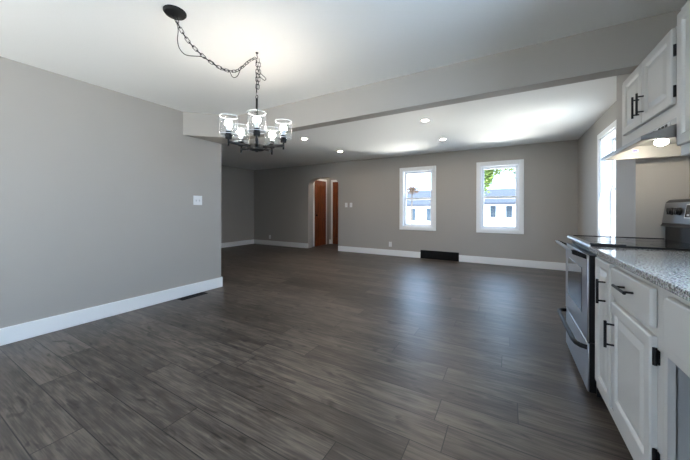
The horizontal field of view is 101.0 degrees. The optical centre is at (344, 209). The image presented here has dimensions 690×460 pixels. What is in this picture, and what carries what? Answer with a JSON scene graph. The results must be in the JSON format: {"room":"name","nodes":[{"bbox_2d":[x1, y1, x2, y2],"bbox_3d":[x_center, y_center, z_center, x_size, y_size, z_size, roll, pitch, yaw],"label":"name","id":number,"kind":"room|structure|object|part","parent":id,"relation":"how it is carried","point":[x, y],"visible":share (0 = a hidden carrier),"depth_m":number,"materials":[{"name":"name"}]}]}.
{"room":"kitchen","nodes":[
{"label":"kitchen","id":0,"kind":"room"},
{"bbox_2d":[0,56,220,327],"bbox_3d":[-3.091,-0.090,2.102,0.140,2.437,4.866,0,0,30],"label":"wall","id":1,"kind":"structure","parent":0,"point":[98,185],"depth_m":2.88,"materials":[{"name":"paint"}]},
{"bbox_2d":[0,277,222,345],"bbox_3d":[-3.045,1.058,2.170,0.156,0.142,4.732,0,0,30],"label":"baseboard","id":2,"kind":"structure","parent":1,"relation":"attached to","point":[19,332],"depth_m":2.90,"materials":[{"name":"white paint"}]},
{"bbox_2d":[193,196,201,204],"bbox_3d":[-1.993,-0.125,3.855,0.016,0.125,0.125,0,0,30],"label":"light switch","id":3,"kind":"object","parent":1,"relation":"attached to","point":[197,200],"visible":1,"depth_m":3.85,"materials":[{"name":"white plastic"}]},
{"bbox_2d":[221,165,253,242],"bbox_3d":[-4.072,-0.092,7.759,0.148,2.437,3.967,0,0,30],"label":"wall","id":4,"kind":"structure","parent":0,"point":[237,184],"depth_m":8.84,"materials":[{"name":"paint"}]},
{"bbox_2d":[221,239,253,247],"bbox_3d":[-4.008,1.055,7.711,0.016,0.142,3.951,0,0,30],"label":"baseboard","id":5,"kind":"structure","parent":4,"relation":"attached to","point":[245,242],"depth_m":8.83,"materials":[{"name":"white paint"}]},
{"bbox_2d":[0,244,632,459],"bbox_3d":[-1.221,1.192,4.102,8.800,0.120,10.300,0,0,30],"label":"floor","id":6,"kind":"structure","parent":0,"point":[322,352],"depth_m":2.00,"materials":[{"name":"wood"}]},
{"bbox_2d":[178,292,207,300],"bbox_3d":[-1.984,1.128,3.713,0.110,0.005,0.345,0,0,30],"label":"floor vent","id":7,"kind":"object","parent":6,"relation":"in","point":[201,293],"visible":1,"depth_m":3.69,"materials":[{"name":"black metal"}]},
{"bbox_2d":[180,293,204,298],"bbox_3d":[-1.984,1.128,3.713,0.086,0.002,0.302,0,0,30],"label":"grille","id":8,"kind":"object","parent":7,"relation":"attached to","point":[198,294],"depth_m":3.70,"materials":[{"name":"black"}]},
{"bbox_2d":[595,255,615,423],"bbox_3d":[1.655,0.695,1.377,0.715,0.888,0.347,0,0,30],"label":"base cabinet","id":9,"kind":"object","parent":6,"relation":"on","point":[603,297],"visible":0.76,"depth_m":1.49,"materials":[{"name":"paint"}]},
{"bbox_3d":[1.315,0.421,1.464,0.038,0.125,0.012,0,0,30],"label":"bar pull","id":10,"kind":"part","parent":9,"relation":"part of","materials":[{"name":"black metal"}]},
{"bbox_2d":[555,198,689,397],"bbox_3d":[1.903,0.533,1.880,0.751,1.212,0.754,0,0,30],"label":"range","id":11,"kind":"object","parent":6,"relation":"on","point":[579,324],"visible":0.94,"depth_m":1.84,"materials":[{"name":"silver metal"}]},
{"bbox_3d":[1.589,0.266,2.067,0.021,0.027,0.702,0,0,30],"label":"handle","id":12,"kind":"part","parent":11,"relation":"part of","materials":[{"name":"metal"}]},
{"bbox_3d":[1.613,0.829,2.046,0.075,0.032,0.754,0,0,30],"label":"drawer handle","id":13,"kind":"part","parent":11,"relation":"part of","materials":[{"name":"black metal"}]},
{"bbox_3d":[1.646,0.950,2.027,0.009,0.287,0.740,0,0,30],"label":"storage drawer","id":14,"kind":"part","parent":11,"relation":"part of","materials":[{"name":"metal"}]},
{"bbox_3d":[1.645,0.536,2.029,0.010,0.520,0.740,0,0,30],"label":"oven door","id":15,"kind":"part","parent":11,"relation":"part of","materials":[{"name":"metal"}]},
{"bbox_3d":[1.665,0.229,2.019,0.036,0.037,0.748,0,0,30],"label":"trim","id":16,"kind":"part","parent":11,"relation":"part of","materials":[{"name":"metal"}]},
{"bbox_3d":[2.083,0.223,2.207,0.555,0.028,0.008,0,0,30],"label":"trim","id":17,"kind":"part","parent":11,"relation":"part of","materials":[{"name":"metal"}]},
{"bbox_2d":[575,236,689,248],"bbox_3d":[1.904,0.224,1.880,0.540,0.024,0.740,0,0,30],"label":"cooktop","id":18,"kind":"object","parent":11,"relation":"in","point":[668,242],"depth_m":1.83,"materials":[{"name":"grey glass"}]},
{"bbox_3d":[1.712,0.223,1.563,0.557,0.031,0.010,0,0,30],"label":"trim","id":19,"kind":"part","parent":11,"relation":"part of","materials":[{"name":"black metal"}]},
{"bbox_3d":[2.231,0.012,1.953,0.029,0.054,0.054,0,0,30],"label":"knob","id":20,"kind":"part","parent":11,"relation":"part of","materials":[{"name":"black plastic"}]},
{"bbox_3d":[2.136,0.023,1.747,0.031,0.143,0.712,0,0,30],"label":"control panel","id":21,"kind":"part","parent":11,"relation":"part of","materials":[{"name":"metal"}]},
{"bbox_3d":[2.183,0.012,1.869,0.029,0.054,0.054,0,0,30],"label":"knob","id":22,"kind":"part","parent":11,"relation":"part of","materials":[{"name":"black plastic"}]},
{"bbox_2d":[603,265,663,459],"bbox_3d":[1.447,0.694,1.015,0.715,0.888,0.484,0,0,30],"label":"base cabinet","id":23,"kind":"object","parent":6,"relation":"on","point":[637,313],"visible":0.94,"depth_m":1.10,"materials":[{"name":"paint"}]},
{"bbox_3d":[1.245,0.590,1.343,0.038,0.125,0.012,0,0,30],"label":"bar pull","id":24,"kind":"part","parent":23,"relation":"part of","materials":[{"name":"black metal"}]},
{"bbox_3d":[1.153,0.333,1.182,0.038,0.012,0.140,0,0,30],"label":"bar pull","id":25,"kind":"part","parent":23,"relation":"part of","materials":[{"name":"black metal"}]},
{"bbox_3d":[1.188,0.345,1.183,0.020,0.140,0.436,0,0,30],"label":"drawer","id":26,"kind":"part","parent":23,"relation":"part of","materials":[{"name":"paint"}]},
{"bbox_3d":[1.187,0.696,1.183,0.020,0.504,0.436,0,0,30],"label":"door","id":27,"kind":"part","parent":23,"relation":"part of","materials":[{"name":"paint"}]},
{"bbox_2d":[663,289,689,459],"bbox_3d":[1.116,0.693,0.401,0.677,0.888,0.909,0,0,30],"label":"base cabinet","id":28,"kind":"object","parent":6,"relation":"on","point":[676,371],"visible":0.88,"depth_m":0.92,"materials":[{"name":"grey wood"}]},
{"bbox_2d":[589,246,689,301],"bbox_3d":[1.315,0.233,0.758,0.690,0.030,1.766,0,0,30],"label":"countertop","id":29,"kind":"structure","parent":28,"relation":"on","point":[669,270],"depth_m":1.15,"materials":[{"name":"stone"}]},
{"bbox_3d":[0.832,0.356,0.564,0.020,0.162,0.768,0,0,30],"label":"blank panel","id":30,"kind":"part","parent":28,"relation":"part of","materials":[{"name":"paint"}]},
{"bbox_2d":[312,178,335,246],"bbox_3d":[-0.079,-0.084,8.656,1.760,2.437,1.167,0,0,30],"label":"wall","id":31,"kind":"structure","parent":0,"point":[327,179],"depth_m":9.41,"materials":[{"name":"paint"}]},
{"bbox_2d":[313,179,326,246],"bbox_3d":[-0.754,0.078,8.961,0.085,2.110,0.750,0,0,30],"label":"door","id":32,"kind":"structure","parent":31,"relation":"in","point":[320,185],"depth_m":8.95,"materials":[{"name":"brown wood"}]},
{"bbox_3d":[-0.780,-0.332,8.977,0.013,0.810,0.340,0,0,30],"label":"raised panel","id":33,"kind":"part","parent":32,"relation":"part of","materials":[{"name":"brown wood"}]},
{"bbox_3d":[-0.782,0.593,8.977,0.013,0.560,0.340,0,0,30],"label":"raised panel","id":34,"kind":"part","parent":32,"relation":"part of","materials":[{"name":"brown wood"}]},
{"bbox_2d":[331,180,337,243],"bbox_3d":[-0.102,0.080,9.178,0.860,2.110,0.086,0,0,30],"label":"door","id":35,"kind":"structure","parent":31,"relation":"in","point":[334,183],"depth_m":9.34,"materials":[{"name":"brown wood"}]},
{"bbox_3d":[-0.086,-0.330,9.205,0.450,0.810,0.013,0,0,30],"label":"raised panel","id":36,"kind":"part","parent":35,"relation":"part of","materials":[{"name":"brown wood"}]},
{"bbox_3d":[-0.088,0.595,9.205,0.450,0.560,0.013,0,0,30],"label":"raised panel","id":37,"kind":"part","parent":35,"relation":"part of","materials":[{"name":"brown wood"}]},
{"bbox_2d":[0,0,687,169],"bbox_3d":[-1.511,-1.352,3.599,8.730,0.167,9.033,0,0,30],"label":"ceiling","id":38,"kind":"structure","parent":0,"point":[306,49],"depth_m":2.32,"materials":[{"name":"white paint"}]},
{"bbox_2d":[163,4,291,154],"bbox_3d":[-0.819,-0.866,2.134,0.537,0.802,0.944,0,0,30],"label":"chandelier","id":39,"kind":"object","parent":38,"relation":"hanging from","point":[174,12],"visible":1,"depth_m":2.17,"materials":[{"name":"brown metal"}]},
{"bbox_3d":[-0.907,-1.129,2.055,0.018,0.221,0.604,0,0,38],"label":"swag chain","id":40,"kind":"part","parent":39,"relation":"part of","materials":[{"name":"brown metal"}]},
{"bbox_3d":[-0.884,-1.080,2.080,0.062,0.307,0.657,0,0,44],"label":"cord","id":41,"kind":"part","parent":39,"relation":"part of","materials":[{"name":"brown metal"}]},
{"bbox_3d":[-0.888,-0.620,2.171,0.049,0.037,0.049,0,0,30],"label":"bulb","id":42,"kind":"part","parent":39,"relation":"part of","materials":[{"name":"white glass"}]},
{"bbox_3d":[-0.888,-0.661,2.171,0.054,0.046,0.054,0,0,30],"label":"globe","id":43,"kind":"part","parent":39,"relation":"part of","materials":[{"name":"white glass"}]},
{"bbox_2d":[225,131,232,145],"bbox_3d":[-0.889,-0.541,2.171,0.058,0.112,0.057,0,0,30],"label":"socket","id":44,"kind":"object","parent":39,"relation":"attached to","point":[228,135],"depth_m":2.16,"materials":[{"name":"brown metal"}]},
{"bbox_3d":[-0.817,-0.512,2.221,0.176,0.029,0.021,0,0,-35],"label":"arm","id":45,"kind":"part","parent":39,"relation":"part of","materials":[{"name":"brown metal"}]},
{"bbox_3d":[-0.712,-0.711,2.295,0.029,0.429,0.017,0,0,30],"label":"stem","id":46,"kind":"part","parent":39,"relation":"part of","materials":[{"name":"brown metal"}]},
{"bbox_3d":[-0.648,-0.620,2.089,0.049,0.037,0.049,0,0,30],"label":"bulb","id":47,"kind":"part","parent":39,"relation":"part of","materials":[{"name":"white glass"}]},
{"bbox_3d":[-0.648,-0.660,2.089,0.054,0.046,0.054,0,0,30],"label":"globe","id":48,"kind":"part","parent":39,"relation":"part of","materials":[{"name":"white glass"}]},
{"bbox_2d":[253,128,260,143],"bbox_3d":[-0.648,-0.540,2.089,0.058,0.112,0.057,0,0,30],"label":"socket","id":49,"kind":"object","parent":39,"relation":"attached to","point":[256,132],"depth_m":2.08,"materials":[{"name":"brown metal"}]},
{"bbox_3d":[-0.701,-1.083,2.297,0.033,0.283,0.031,0,0,30],"label":"drop chain","id":50,"kind":"part","parent":39,"relation":"part of","materials":[{"name":"brown metal"}]},
{"bbox_3d":[-0.584,-0.511,2.294,0.176,0.029,0.021,0,0,1],"label":"arm","id":51,"kind":"part","parent":39,"relation":"part of","materials":[{"name":"brown metal"}]},
{"bbox_3d":[-0.496,-0.660,2.293,0.054,0.046,0.054,0,0,30],"label":"globe","id":52,"kind":"part","parent":39,"relation":"part of","materials":[{"name":"white glass"}]},
{"bbox_2d":[280,135,286,149],"bbox_3d":[-0.496,-0.540,2.293,0.058,0.112,0.057,0,0,30],"label":"socket","id":53,"kind":"object","parent":39,"relation":"attached to","point":[283,139],"depth_m":2.28,"materials":[{"name":"brown metal"}]},
{"bbox_2d":[183,9,680,143],"bbox_3d":[0.113,-1.157,2.750,4.767,0.390,0.585,0,0,30],"label":"beam","id":54,"kind":"structure","parent":38,"relation":"attached to","point":[619,49],"depth_m":2.39,"materials":[{"name":"paint"}]},
{"bbox_2d":[254,140,577,262],"bbox_3d":[0.686,-0.082,7.428,8.730,2.437,0.200,0,0,30],"label":"wall","id":55,"kind":"structure","parent":0,"point":[282,196],"depth_m":6.49,"materials":[{"name":"paint"}]},
{"bbox_2d":[254,239,565,270],"bbox_3d":[0.629,1.065,7.335,8.432,0.142,0.016,0,0,30],"label":"baseboard","id":56,"kind":"structure","parent":55,"relation":"attached to","point":[462,258],"depth_m":6.21,"materials":[{"name":"white paint"}]},
{"bbox_2d":[399,166,435,230],"bbox_3d":[1.750,-0.260,6.795,0.865,1.494,0.200,0,0,30],"label":"window","id":57,"kind":"structure","parent":55,"relation":"in","point":[403,225],"depth_m":6.77,"materials":[{"name":"white paint"}]},
{"bbox_3d":[1.749,0.053,6.794,0.677,0.679,0.035,0,0,30],"label":"sash","id":58,"kind":"part","parent":57,"relation":"part of","materials":[{"name":"glass"}]},
{"bbox_3d":[1.769,-0.574,6.827,0.677,0.679,0.035,0,0,30],"label":"sash","id":59,"kind":"part","parent":57,"relation":"part of","materials":[{"name":"glass"}]},
{"bbox_2d":[420,250,458,260],"bbox_3d":[2.140,1.043,6.465,0.844,0.193,0.020,0,0,30],"label":"air vent","id":60,"kind":"object","parent":55,"relation":"in","point":[426,254],"visible":1,"depth_m":6.46,"materials":[{"name":"black metal"}]},
{"bbox_2d":[476,159,523,233],"bbox_3d":[3.227,-0.257,5.946,0.862,1.494,0.200,0,0,30],"label":"window","id":61,"kind":"structure","parent":55,"relation":"in","point":[518,164],"depth_m":5.87,"materials":[{"name":"white paint"}]},
{"bbox_3d":[3.226,0.056,5.946,0.674,0.679,0.035,0,0,30],"label":"sash","id":62,"kind":"part","parent":61,"relation":"part of","materials":[{"name":"glass"}]},
{"bbox_3d":[3.246,-0.571,5.979,0.674,0.679,0.035,0,0,30],"label":"sash","id":63,"kind":"part","parent":61,"relation":"part of","materials":[{"name":"glass"}]},
{"bbox_2d":[578,100,689,235],"bbox_3d":[2.157,-0.079,1.375,0.150,2.437,8.833,0,0,30],"label":"wall","id":64,"kind":"structure","parent":0,"point":[587,143],"depth_m":4.49,"materials":[{"name":"paint"}]},
{"bbox_2d":[597,120,615,236],"bbox_3d":[3.434,-0.282,3.619,0.170,1.544,0.867,0,0,30],"label":"window","id":65,"kind":"structure","parent":64,"relation":"in","point":[606,170],"depth_m":3.91,"materials":[{"name":"white glass"}]},
{"bbox_3d":[3.478,0.044,3.594,0.022,0.704,0.679,0,0,30],"label":"sash","id":66,"kind":"part","parent":65,"relation":"part of","materials":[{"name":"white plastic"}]},
{"bbox_3d":[3.498,-0.608,3.583,0.022,0.704,0.679,0,0,30],"label":"sash","id":67,"kind":"part","parent":65,"relation":"part of","materials":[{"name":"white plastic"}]},
{"bbox_2d":[601,117,680,160],"bbox_3d":[1.979,-0.426,1.719,0.493,0.110,0.752,0,0,30],"label":"range hood","id":68,"kind":"object","parent":64,"relation":"attached to","point":[661,141],"visible":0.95,"depth_m":1.96,"materials":[{"name":"metal"}]},
{"bbox_3d":[2.163,-0.425,2.040,0.493,0.110,0.012,0,0,30],"label":"panel","id":69,"kind":"part","parent":68,"relation":"part of","materials":[{"name":"grey metal"}]},
{"bbox_2d":[654,139,668,145],"bbox_3d":[2.004,-0.427,1.801,0.063,0.044,0.068,0,0,30],"label":"lamp","id":70,"kind":"object","parent":68,"relation":"attached to","point":[660,142],"depth_m":1.78,"materials":[{"name":"white"}]},
{"bbox_2d":[622,26,676,145],"bbox_3d":[2.043,-0.719,1.741,0.410,0.473,0.858,0,0,30],"label":"upper cabinet","id":71,"kind":"object","parent":64,"relation":"attached to","point":[649,94],"visible":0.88,"depth_m":1.70,"materials":[{"name":"paint"}]},
{"bbox_3d":[1.991,-0.747,1.966,0.020,0.398,0.345,0,0,30],"label":"door","id":72,"kind":"part","parent":71,"relation":"part of","materials":[{"name":"paint"}]},
{"bbox_3d":[1.896,-0.666,1.859,0.038,0.140,0.012,0,0,30],"label":"bar pull","id":73,"kind":"part","parent":71,"relation":"part of","materials":[{"name":"black metal"}]},
{"bbox_3d":[1.861,-0.666,1.798,0.038,0.140,0.012,0,0,30],"label":"bar pull","id":74,"kind":"part","parent":71,"relation":"part of","materials":[{"name":"black metal"}]},
{"bbox_3d":[1.808,-0.747,1.647,0.020,0.398,0.377,0,0,30],"label":"door","id":75,"kind":"part","parent":71,"relation":"part of","materials":[{"name":"paint"}]},
{"bbox_2d":[677,0,689,155],"bbox_3d":[1.622,-0.644,1.009,0.410,0.745,0.825,0,0,30],"label":"upper cabinet","id":76,"kind":"object","parent":64,"relation":"attached to","point":[683,17],"visible":1,"depth_m":1.39,"materials":[{"name":"paint"}]},
{"bbox_3d":[1.504,-0.644,1.077,0.019,0.745,0.825,0,0,30],"label":"frame","id":77,"kind":"part","parent":76,"relation":"part of","materials":[{"name":"paint"}]},
{"bbox_2d":[616,73,688,237],"bbox_3d":[2.429,-0.078,2.276,0.275,2.437,0.443,0,0,30],"label":"wall","id":78,"kind":"structure","parent":0,"point":[644,186],"depth_m":2.13,"materials":[{"name":"paint"}]},
{"label":"outside","id":79,"kind":"structure","parent":0,"visible":0},
{"bbox_3d":[7.466,2.751,13.007,140.000,0.200,150.000,0,0,30],"label":"ground","id":80,"kind":"structure","parent":79,"visible":0},
{"bbox_2d":[407,185,420,223],"bbox_3d":[4.175,0.548,18.263,1.327,4.193,1.461,0,0,-33],"label":"tree","id":81,"kind":"object","parent":80,"relation":"on","point":[411,189],"visible":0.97,"depth_m":18.25,"materials":[{"name":"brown plant"}]},
{"bbox_3d":[4.179,-1.247,18.262,1.327,0.604,1.461,0,0,-33],"label":"crown","id":82,"kind":"part","parent":81,"relation":"part of","materials":[{"name":"orange plant"}]},
{"bbox_2d":[407,190,430,223],"bbox_3d":[9.844,-0.444,41.629,9.600,6.200,9.000,0,0,30],"label":"house","id":83,"kind":"structure","parent":80,"relation":"on","point":[421,208],"depth_m":37.29,"materials":[{"name":"grey"}]},
{"bbox_3d":[8.948,0.654,37.463,0.700,1.600,0.025,0,0,30],"label":"pane","id":84,"kind":"part","parent":83,"relation":"part of","materials":[{"name":"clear glass"}]},
{"bbox_3d":[10.769,0.658,36.417,0.700,1.600,0.025,0,0,30],"label":"pane","id":85,"kind":"part","parent":83,"relation":"part of","materials":[{"name":"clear glass"}]},
{"bbox_2d":[484,168,504,195],"bbox_3d":[6.566,-0.300,12.972,1.617,5.900,1.840,0,0,9],"label":"tree","id":86,"kind":"object","parent":80,"relation":"on","point":[489,175],"visible":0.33,"depth_m":12.70,"materials":[{"name":"green plant"}]},
{"bbox_2d":[484,188,514,226],"bbox_3d":[19.838,-0.347,34.735,11.200,6.050,9.000,0,0,30],"label":"house","id":87,"kind":"structure","parent":80,"relation":"on","point":[497,212],"depth_m":31.76,"materials":[{"name":"grey"}]},
{"bbox_3d":[16.610,0.221,31.909,0.600,1.300,0.025,0,0,30],"label":"pane","id":88,"kind":"part","parent":87,"relation":"part of","materials":[{"name":"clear glass"}]},
{"bbox_3d":[17.263,1.297,31.564,1.000,2.150,0.060,0,0,30],"label":"door","id":89,"kind":"part","parent":87,"relation":"part of","materials":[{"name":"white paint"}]},
{"bbox_3d":[17.963,0.224,31.132,0.600,1.300,0.025,0,0,30],"label":"pane","id":90,"kind":"part","parent":87,"relation":"part of","materials":[{"name":"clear glass"}]},
{"bbox_2d":[501,168,514,178],"bbox_3d":[8.589,-0.420,14.574,1.998,6.148,1.614,0,0,30],"label":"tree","id":91,"kind":"object","parent":80,"relation":"on","point":[506,169],"visible":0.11,"depth_m":14.50,"materials":[{"name":"green plant"}]}
]}

